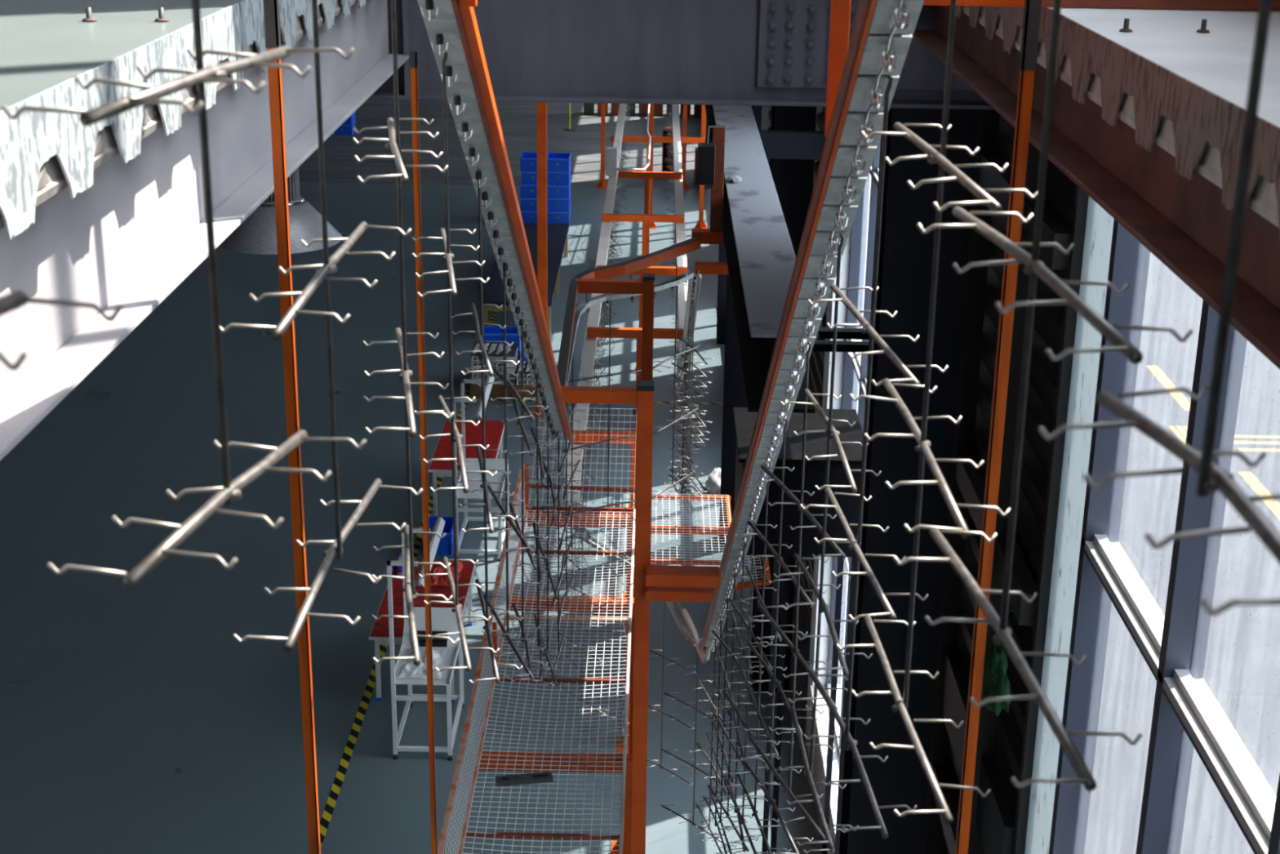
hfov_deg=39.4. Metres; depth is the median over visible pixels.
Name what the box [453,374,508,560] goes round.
bench
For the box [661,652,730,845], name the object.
rack
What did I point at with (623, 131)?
rack
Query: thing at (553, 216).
crate
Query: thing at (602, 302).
rack
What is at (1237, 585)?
ground
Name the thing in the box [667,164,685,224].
rack
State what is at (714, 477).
plastic bag
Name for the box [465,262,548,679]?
rack
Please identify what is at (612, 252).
rack
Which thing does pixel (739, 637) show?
rack
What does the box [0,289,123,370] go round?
rack
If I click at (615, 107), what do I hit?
guard
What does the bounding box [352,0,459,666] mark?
rack
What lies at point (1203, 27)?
stud
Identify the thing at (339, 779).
tape
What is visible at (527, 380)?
stack
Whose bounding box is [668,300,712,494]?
rack
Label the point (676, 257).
rack
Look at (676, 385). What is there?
rack
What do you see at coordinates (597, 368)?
rack
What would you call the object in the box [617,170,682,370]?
support post
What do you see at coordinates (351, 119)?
crate
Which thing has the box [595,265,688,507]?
support post
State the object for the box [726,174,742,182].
paper scrap
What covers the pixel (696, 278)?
conveyor
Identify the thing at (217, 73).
rack
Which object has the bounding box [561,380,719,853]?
support post
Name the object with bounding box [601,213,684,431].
support post
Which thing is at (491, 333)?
crate
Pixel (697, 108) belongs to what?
guard
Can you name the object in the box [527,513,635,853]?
support post
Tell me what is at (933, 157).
rack
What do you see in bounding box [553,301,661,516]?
rack
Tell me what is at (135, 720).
floor
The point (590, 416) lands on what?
rack
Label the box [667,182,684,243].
rack
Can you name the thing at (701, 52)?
cross beam
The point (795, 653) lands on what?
rack
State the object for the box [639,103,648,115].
guard
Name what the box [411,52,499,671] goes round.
rack
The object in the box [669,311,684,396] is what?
rack
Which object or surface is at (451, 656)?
tray
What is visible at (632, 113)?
guard
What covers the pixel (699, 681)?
rack
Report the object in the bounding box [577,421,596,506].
rack
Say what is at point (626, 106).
rack
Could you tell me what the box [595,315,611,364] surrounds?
rack
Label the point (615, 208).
rack
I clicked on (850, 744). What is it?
rack
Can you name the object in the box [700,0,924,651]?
conveyor
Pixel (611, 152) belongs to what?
junction box
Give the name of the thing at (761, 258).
ventilation duct
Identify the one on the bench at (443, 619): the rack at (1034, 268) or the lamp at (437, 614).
the lamp at (437, 614)
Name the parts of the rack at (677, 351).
rod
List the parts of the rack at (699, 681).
rod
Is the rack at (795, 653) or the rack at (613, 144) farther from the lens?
the rack at (613, 144)
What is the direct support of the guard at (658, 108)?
on the floor
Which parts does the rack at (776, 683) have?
rod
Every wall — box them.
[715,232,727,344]
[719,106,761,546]
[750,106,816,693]
[760,106,1088,853]
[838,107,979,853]
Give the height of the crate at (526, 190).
0.262 m
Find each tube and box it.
[416,630,448,639]
[417,639,447,647]
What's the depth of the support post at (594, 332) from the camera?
18.16 m
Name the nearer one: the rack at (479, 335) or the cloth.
the rack at (479, 335)
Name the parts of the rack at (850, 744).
rod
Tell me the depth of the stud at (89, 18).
3.82 m
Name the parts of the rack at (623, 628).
rod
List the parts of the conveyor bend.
guide plate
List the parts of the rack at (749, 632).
rod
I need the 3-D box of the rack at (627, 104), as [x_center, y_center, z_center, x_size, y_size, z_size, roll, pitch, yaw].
[-0.283,-6.253,36.084,0.179,1.384,0.660,-5,20,-16]
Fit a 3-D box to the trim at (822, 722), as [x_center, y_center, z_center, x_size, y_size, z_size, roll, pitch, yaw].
[1.954,-4.841,36.347,0.380,0.040,66.390,1,19,0]
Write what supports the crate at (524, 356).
on the carton base
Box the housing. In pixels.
[733,407,863,853]
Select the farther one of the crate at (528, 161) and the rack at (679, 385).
the crate at (528, 161)
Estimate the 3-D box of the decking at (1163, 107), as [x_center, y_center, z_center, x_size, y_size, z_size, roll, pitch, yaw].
[1.027,-0.450,3.050,0.016,0.178,8.485,1,19,0]
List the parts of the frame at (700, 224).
post, plate, plate, post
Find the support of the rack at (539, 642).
hanging from the conveyor at (452, 28)
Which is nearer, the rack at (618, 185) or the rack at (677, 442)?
the rack at (677, 442)
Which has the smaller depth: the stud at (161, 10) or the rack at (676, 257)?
the stud at (161, 10)
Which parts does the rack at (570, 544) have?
rod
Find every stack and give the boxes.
[470,342,518,384]
[515,360,533,385]
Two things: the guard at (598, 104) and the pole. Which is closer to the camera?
the pole
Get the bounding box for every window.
[826,137,880,756]
[923,0,1279,853]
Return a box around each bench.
[386,516,464,760]
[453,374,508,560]
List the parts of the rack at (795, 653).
rod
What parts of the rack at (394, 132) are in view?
rod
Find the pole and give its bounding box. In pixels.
[564,102,575,130]
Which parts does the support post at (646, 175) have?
post, arm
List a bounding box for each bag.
[430,560,463,586]
[705,467,720,495]
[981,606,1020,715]
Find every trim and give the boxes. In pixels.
[810,684,842,835]
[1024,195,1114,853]
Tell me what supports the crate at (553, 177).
on the crate at (562, 191)
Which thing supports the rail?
attached to the support post at (651, 582)
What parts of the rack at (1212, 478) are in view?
rod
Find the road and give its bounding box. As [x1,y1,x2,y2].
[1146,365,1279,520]
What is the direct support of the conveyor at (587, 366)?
attached to the support post at (657, 270)
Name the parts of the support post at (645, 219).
arm, post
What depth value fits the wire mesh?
10.57 m
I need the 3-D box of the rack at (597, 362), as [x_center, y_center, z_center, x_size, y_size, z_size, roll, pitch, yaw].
[-0.497,-0.541,19.565,0.179,1.384,0.660,-3,20,-12]
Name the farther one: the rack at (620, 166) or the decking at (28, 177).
the rack at (620, 166)
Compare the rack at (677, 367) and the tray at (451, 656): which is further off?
the rack at (677, 367)
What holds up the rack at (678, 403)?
hanging from the conveyor at (696, 278)
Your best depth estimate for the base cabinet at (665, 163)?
41.32 m
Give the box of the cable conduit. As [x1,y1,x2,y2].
[617,103,651,170]
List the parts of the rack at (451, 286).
rod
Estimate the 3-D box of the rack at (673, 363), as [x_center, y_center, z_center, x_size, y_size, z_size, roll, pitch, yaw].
[0.381,-0.206,14.019,0.170,1.401,0.666,-6,20,-20]
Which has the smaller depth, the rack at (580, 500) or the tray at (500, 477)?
the rack at (580, 500)
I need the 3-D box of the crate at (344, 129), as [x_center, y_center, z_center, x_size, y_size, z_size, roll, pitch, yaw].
[-7.572,-7.673,45.909,0.488,0.262,0.628,1,19,0]
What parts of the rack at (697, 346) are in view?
rod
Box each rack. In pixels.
[0,0,366,588]
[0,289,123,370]
[220,0,422,652]
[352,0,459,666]
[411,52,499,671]
[451,179,522,683]
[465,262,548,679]
[493,326,552,682]
[515,378,559,682]
[525,414,571,686]
[535,434,578,685]
[543,403,587,622]
[550,350,591,568]
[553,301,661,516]
[555,527,593,677]
[555,540,609,715]
[561,500,587,627]
[568,469,591,591]
[575,448,593,555]
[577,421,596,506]
[581,403,598,497]
[583,369,604,471]
[586,349,606,447]
[588,302,611,382]
[589,338,607,423]
[595,252,617,327]
[595,312,609,386]
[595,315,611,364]
[598,300,613,345]
[601,242,619,315]
[607,195,622,262]
[607,208,620,264]
[607,221,622,279]
[607,231,617,301]
[607,566,630,752]
[610,185,623,250]
[613,144,629,200]
[613,177,622,239]
[614,152,629,209]
[614,166,624,228]
[615,160,626,213]
[617,131,631,183]
[617,153,626,191]
[621,104,633,153]
[621,115,631,167]
[621,121,628,171]
[622,106,633,146]
[622,108,631,159]
[637,285,708,497]
[646,600,696,786]
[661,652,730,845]
[664,156,685,215]
[664,328,708,501]
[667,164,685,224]
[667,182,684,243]
[667,315,711,495]
[667,343,694,440]
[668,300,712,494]
[668,338,685,417]
[668,353,702,509]
[668,363,697,512]
[669,297,684,377]
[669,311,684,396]
[670,257,678,327]
[670,282,714,488]
[671,286,679,351]
[671,385,695,489]
[673,367,689,463]
[674,343,697,506]
[688,639,737,853]
[695,617,741,853]
[699,598,746,853]
[700,570,763,853]
[712,539,765,851]
[714,522,785,853]
[723,477,798,853]
[728,418,826,853]
[739,341,853,853]
[768,233,881,849]
[787,73,948,838]
[835,0,1036,824]
[893,0,1193,791]
[1037,0,1279,615]
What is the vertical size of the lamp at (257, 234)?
1.120 m
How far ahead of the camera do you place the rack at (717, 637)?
9.09 m
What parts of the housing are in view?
leg, leg, lid, leg, leg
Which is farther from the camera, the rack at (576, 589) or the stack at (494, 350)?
the stack at (494, 350)
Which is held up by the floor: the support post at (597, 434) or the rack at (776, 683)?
the support post at (597, 434)
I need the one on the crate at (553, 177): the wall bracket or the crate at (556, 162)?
the crate at (556, 162)
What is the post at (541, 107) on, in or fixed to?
on the floor
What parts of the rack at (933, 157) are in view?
rod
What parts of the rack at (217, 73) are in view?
rod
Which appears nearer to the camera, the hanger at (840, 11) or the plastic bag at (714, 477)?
the hanger at (840, 11)
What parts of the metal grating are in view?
frame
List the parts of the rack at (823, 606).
rod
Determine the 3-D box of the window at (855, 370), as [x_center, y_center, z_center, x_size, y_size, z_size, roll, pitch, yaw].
[1.772,-3.419,11.890,0.120,13.260,3.510,1,19,0]
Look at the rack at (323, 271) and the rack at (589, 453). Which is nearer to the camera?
the rack at (323, 271)
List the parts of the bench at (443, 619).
leg, leg, leg, leg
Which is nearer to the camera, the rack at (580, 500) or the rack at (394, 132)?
the rack at (394, 132)
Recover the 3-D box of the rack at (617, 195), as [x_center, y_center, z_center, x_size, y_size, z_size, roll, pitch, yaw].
[-0.395,-3.273,27.465,0.179,1.384,0.660,4,19,9]
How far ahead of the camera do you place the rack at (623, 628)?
13.39 m
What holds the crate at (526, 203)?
on the crate at (528, 216)
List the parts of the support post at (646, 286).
arm, post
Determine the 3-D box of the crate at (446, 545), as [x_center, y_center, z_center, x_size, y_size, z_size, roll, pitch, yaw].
[-2.284,1.234,20.403,0.348,0.260,0.528,1,19,0]
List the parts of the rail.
rail, curved rail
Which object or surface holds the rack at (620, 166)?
hanging from the conveyor at (587, 366)
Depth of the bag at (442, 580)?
17.95 m
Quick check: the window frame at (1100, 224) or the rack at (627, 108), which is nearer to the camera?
the window frame at (1100, 224)
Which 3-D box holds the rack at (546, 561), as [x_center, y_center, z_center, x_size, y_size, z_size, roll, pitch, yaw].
[-0.436,0.456,8.499,0.172,1.399,0.666,-2,19,-9]
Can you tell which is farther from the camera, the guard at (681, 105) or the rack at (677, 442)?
the guard at (681, 105)
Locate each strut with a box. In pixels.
[811,340,868,352]
[817,327,869,339]
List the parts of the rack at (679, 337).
rod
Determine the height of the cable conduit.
0.712 m
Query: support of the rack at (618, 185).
hanging from the conveyor at (587, 366)
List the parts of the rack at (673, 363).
rod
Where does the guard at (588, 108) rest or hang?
on the floor
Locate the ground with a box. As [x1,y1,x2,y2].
[1084,252,1279,853]
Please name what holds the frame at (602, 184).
on the floor
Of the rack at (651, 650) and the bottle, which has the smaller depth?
the rack at (651, 650)
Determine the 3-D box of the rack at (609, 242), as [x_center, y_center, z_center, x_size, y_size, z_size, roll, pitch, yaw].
[-0.432,-2.280,24.593,0.179,1.384,0.660,-6,20,-20]
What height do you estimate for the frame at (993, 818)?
7.400 m
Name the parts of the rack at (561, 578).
rod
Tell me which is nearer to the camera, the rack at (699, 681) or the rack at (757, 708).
the rack at (757, 708)
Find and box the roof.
[0,0,1279,183]
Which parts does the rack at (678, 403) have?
rod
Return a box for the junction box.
[605,146,617,176]
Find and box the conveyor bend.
[568,498,710,663]
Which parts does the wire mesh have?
slotted bracket, leg, leg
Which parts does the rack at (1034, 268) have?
rod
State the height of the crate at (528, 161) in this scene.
0.262 m
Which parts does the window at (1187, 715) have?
rail, top rail, pane, pane, pane, pane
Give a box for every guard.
[583,102,594,115]
[597,102,608,115]
[611,103,619,115]
[625,103,635,115]
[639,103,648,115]
[653,104,662,115]
[666,104,671,115]
[680,104,690,116]
[693,104,702,116]
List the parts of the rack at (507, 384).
rod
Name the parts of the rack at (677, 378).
rod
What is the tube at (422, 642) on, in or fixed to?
on the bench at (443, 619)
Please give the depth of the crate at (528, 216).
36.23 m
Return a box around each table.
[368,560,475,702]
[427,419,504,524]
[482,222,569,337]
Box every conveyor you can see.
[417,0,572,441]
[564,103,626,502]
[671,104,688,366]
[680,269,701,369]
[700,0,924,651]
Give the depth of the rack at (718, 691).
10.66 m
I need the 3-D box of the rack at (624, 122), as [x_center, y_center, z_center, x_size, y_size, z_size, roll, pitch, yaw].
[-0.311,-5.508,33.929,0.179,1.384,0.660,-1,19,-6]
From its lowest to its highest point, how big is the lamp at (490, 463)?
1.160 m
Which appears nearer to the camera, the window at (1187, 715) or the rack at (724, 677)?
the window at (1187, 715)
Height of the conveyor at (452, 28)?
4.473 m
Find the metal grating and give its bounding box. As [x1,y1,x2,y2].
[650,493,771,591]
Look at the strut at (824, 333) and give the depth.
10.64 m
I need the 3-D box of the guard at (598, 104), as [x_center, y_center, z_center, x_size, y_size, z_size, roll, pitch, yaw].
[-1.024,-9.021,49.274,0.280,0.800,0.400,1,19,0]
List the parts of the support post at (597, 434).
arm, plate, post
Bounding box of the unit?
[691,124,725,244]
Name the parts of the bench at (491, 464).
leg, leg, leg, leg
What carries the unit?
attached to the rail
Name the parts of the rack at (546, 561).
rod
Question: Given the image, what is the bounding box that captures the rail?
[548,236,701,438]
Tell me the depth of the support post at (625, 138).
29.94 m
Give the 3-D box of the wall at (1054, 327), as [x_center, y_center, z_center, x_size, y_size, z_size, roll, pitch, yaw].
[2.051,-10.775,34.294,0.350,14.000,75.090,1,19,0]
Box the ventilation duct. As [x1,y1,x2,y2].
[705,105,825,413]
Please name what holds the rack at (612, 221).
hanging from the conveyor at (587, 366)
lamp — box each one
[218,167,342,254]
[386,516,445,683]
[453,374,494,497]
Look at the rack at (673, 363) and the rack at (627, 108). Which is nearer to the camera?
the rack at (673, 363)
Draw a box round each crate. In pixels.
[333,120,355,134]
[342,111,355,124]
[421,515,453,554]
[483,325,521,363]
[519,152,537,171]
[519,180,537,197]
[520,170,537,184]
[520,196,537,210]
[520,208,537,222]
[520,351,527,364]
[546,152,571,171]
[546,165,571,184]
[546,179,571,198]
[546,191,571,211]
[546,205,571,223]
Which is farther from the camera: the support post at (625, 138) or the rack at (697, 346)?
the support post at (625, 138)
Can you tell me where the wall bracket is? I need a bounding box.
[695,261,728,274]
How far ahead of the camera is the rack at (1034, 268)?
1.99 m
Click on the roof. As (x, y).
(45, 44)
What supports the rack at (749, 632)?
hanging from the conveyor at (883, 30)
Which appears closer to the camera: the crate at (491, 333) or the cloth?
the cloth
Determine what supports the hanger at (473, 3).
attached to the conveyor at (452, 28)
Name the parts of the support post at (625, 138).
post, arm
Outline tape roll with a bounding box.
[412,590,417,598]
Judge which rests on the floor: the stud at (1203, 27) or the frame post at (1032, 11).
the frame post at (1032, 11)
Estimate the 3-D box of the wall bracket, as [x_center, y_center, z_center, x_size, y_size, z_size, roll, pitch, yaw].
[0.547,-1.063,11.937,0.354,0.160,0.170,1,19,0]
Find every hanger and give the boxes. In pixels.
[459,0,477,7]
[824,0,850,138]
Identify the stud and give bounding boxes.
[82,7,97,22]
[154,7,168,22]
[1118,18,1132,32]
[1195,19,1209,33]
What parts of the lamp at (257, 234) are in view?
lamp shade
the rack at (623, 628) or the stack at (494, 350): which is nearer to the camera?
the rack at (623, 628)
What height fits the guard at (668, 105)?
0.680 m
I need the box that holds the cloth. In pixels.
[397,648,448,679]
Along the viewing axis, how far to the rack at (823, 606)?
4.31 m
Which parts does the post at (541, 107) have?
plate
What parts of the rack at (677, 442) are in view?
rod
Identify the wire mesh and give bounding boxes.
[437,407,636,853]
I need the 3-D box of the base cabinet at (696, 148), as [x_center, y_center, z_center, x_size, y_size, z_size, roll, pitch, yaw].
[1.361,-5.913,40.476,0.240,0.750,0.400,1,19,0]
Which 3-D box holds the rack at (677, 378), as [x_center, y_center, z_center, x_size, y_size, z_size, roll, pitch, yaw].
[0.386,-0.142,14.775,0.178,1.400,0.666,-6,20,-19]
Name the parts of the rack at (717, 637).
rod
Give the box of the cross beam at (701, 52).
[367,0,993,109]
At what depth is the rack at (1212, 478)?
1.30 m
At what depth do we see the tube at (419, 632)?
16.27 m
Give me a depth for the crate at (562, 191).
36.06 m
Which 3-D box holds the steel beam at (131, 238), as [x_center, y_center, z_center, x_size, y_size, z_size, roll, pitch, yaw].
[-1.069,-0.261,3.140,0.190,0.339,8.480,1,19,0]
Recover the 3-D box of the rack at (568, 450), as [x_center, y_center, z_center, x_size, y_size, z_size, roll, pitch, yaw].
[-0.416,0.337,10.129,0.179,1.401,0.666,2,19,4]
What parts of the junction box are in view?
door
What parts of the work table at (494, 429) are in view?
leg, leg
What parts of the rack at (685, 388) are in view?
rod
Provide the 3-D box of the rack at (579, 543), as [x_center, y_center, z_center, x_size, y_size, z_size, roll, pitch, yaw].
[-0.544,0.701,15.974,0.179,1.384,0.660,-1,19,-5]
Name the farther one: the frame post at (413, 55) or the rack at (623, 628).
the rack at (623, 628)
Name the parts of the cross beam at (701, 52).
splice plate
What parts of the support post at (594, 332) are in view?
arm, post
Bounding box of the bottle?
[395,552,402,576]
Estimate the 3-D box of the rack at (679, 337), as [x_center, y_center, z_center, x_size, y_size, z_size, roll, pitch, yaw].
[0.365,-0.333,12.505,0.170,1.403,0.666,-4,20,-14]
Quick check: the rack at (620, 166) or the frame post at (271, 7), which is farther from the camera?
the rack at (620, 166)
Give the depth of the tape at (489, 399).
25.49 m
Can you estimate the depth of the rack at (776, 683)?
5.92 m
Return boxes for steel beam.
[0,0,408,460]
[912,5,1279,369]
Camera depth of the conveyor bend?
12.28 m
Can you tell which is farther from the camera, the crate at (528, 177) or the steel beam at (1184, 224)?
the crate at (528, 177)
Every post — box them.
[262,0,320,853]
[409,51,437,853]
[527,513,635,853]
[533,102,547,417]
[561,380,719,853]
[568,430,636,752]
[575,273,654,380]
[586,326,684,597]
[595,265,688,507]
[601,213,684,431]
[610,135,705,300]
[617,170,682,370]
[955,0,1041,853]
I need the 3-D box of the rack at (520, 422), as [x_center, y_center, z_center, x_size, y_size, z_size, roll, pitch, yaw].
[-0.446,0.190,6.798,0.175,1.405,0.666,-2,19,-10]
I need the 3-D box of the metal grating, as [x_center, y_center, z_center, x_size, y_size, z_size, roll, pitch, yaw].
[0.429,2.180,13.592,0.932,3.005,1.776,1,19,0]
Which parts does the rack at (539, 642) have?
rod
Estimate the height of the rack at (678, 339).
1.384 m
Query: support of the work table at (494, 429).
on the floor
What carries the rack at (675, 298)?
hanging from the conveyor at (678, 187)
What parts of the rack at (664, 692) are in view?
rod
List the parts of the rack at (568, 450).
rod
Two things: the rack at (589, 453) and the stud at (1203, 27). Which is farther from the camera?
the rack at (589, 453)
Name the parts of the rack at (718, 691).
rod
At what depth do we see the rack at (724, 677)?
9.86 m
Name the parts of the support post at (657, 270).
post, arm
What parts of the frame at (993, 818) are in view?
post, post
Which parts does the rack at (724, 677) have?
rod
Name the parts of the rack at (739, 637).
rod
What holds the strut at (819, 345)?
attached to the wall at (1054, 327)
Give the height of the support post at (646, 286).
5.310 m
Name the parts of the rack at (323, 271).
rod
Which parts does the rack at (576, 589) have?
rod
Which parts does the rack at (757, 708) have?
rod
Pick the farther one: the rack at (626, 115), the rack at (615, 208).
the rack at (626, 115)
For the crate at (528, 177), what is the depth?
35.95 m
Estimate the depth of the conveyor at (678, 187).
24.13 m
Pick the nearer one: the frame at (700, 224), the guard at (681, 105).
the frame at (700, 224)
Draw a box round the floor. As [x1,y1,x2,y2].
[0,99,822,853]
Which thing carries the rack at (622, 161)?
hanging from the conveyor at (587, 366)
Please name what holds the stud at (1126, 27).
attached to the roof
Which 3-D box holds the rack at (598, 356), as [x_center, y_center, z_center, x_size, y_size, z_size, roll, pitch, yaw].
[-0.478,-1.038,21.001,0.179,1.384,0.660,3,19,7]
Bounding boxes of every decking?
[0,0,365,239]
[941,5,1279,244]
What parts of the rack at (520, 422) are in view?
rod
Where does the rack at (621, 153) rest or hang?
hanging from the conveyor at (587, 366)
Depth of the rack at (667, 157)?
30.77 m
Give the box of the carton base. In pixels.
[469,379,536,396]
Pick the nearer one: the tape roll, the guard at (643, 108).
the tape roll
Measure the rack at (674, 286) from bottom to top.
1.384 m
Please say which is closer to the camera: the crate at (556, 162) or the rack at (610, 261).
the rack at (610, 261)
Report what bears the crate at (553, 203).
on the crate at (553, 216)
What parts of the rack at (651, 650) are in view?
rod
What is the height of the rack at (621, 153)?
1.384 m
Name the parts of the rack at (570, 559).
rod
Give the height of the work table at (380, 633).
0.685 m
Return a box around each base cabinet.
[662,127,673,171]
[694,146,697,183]
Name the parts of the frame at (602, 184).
plate, post, post, plate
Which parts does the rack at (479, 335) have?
rod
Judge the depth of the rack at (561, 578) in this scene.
9.46 m
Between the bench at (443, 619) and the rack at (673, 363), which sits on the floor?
the bench at (443, 619)
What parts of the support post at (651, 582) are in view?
arm, post, arm, arm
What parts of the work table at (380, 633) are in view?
leg, leg, leg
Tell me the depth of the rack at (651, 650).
12.84 m
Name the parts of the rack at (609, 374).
rod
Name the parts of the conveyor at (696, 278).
rail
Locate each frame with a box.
[596,103,688,190]
[648,103,706,228]
[922,109,1071,853]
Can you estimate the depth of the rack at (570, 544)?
10.90 m
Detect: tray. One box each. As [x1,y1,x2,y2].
[391,637,461,684]
[456,463,508,499]
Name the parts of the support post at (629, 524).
arm, plate, post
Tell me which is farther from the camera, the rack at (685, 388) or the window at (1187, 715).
the rack at (685, 388)
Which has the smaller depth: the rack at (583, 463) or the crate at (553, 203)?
the rack at (583, 463)
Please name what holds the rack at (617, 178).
hanging from the conveyor at (587, 366)
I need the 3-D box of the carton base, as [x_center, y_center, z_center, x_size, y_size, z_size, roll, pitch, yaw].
[-1.900,-0.698,26.158,1.060,0.160,1.150,1,19,0]
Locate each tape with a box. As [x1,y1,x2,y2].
[319,311,497,848]
[475,398,723,404]
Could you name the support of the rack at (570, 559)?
hanging from the conveyor bend

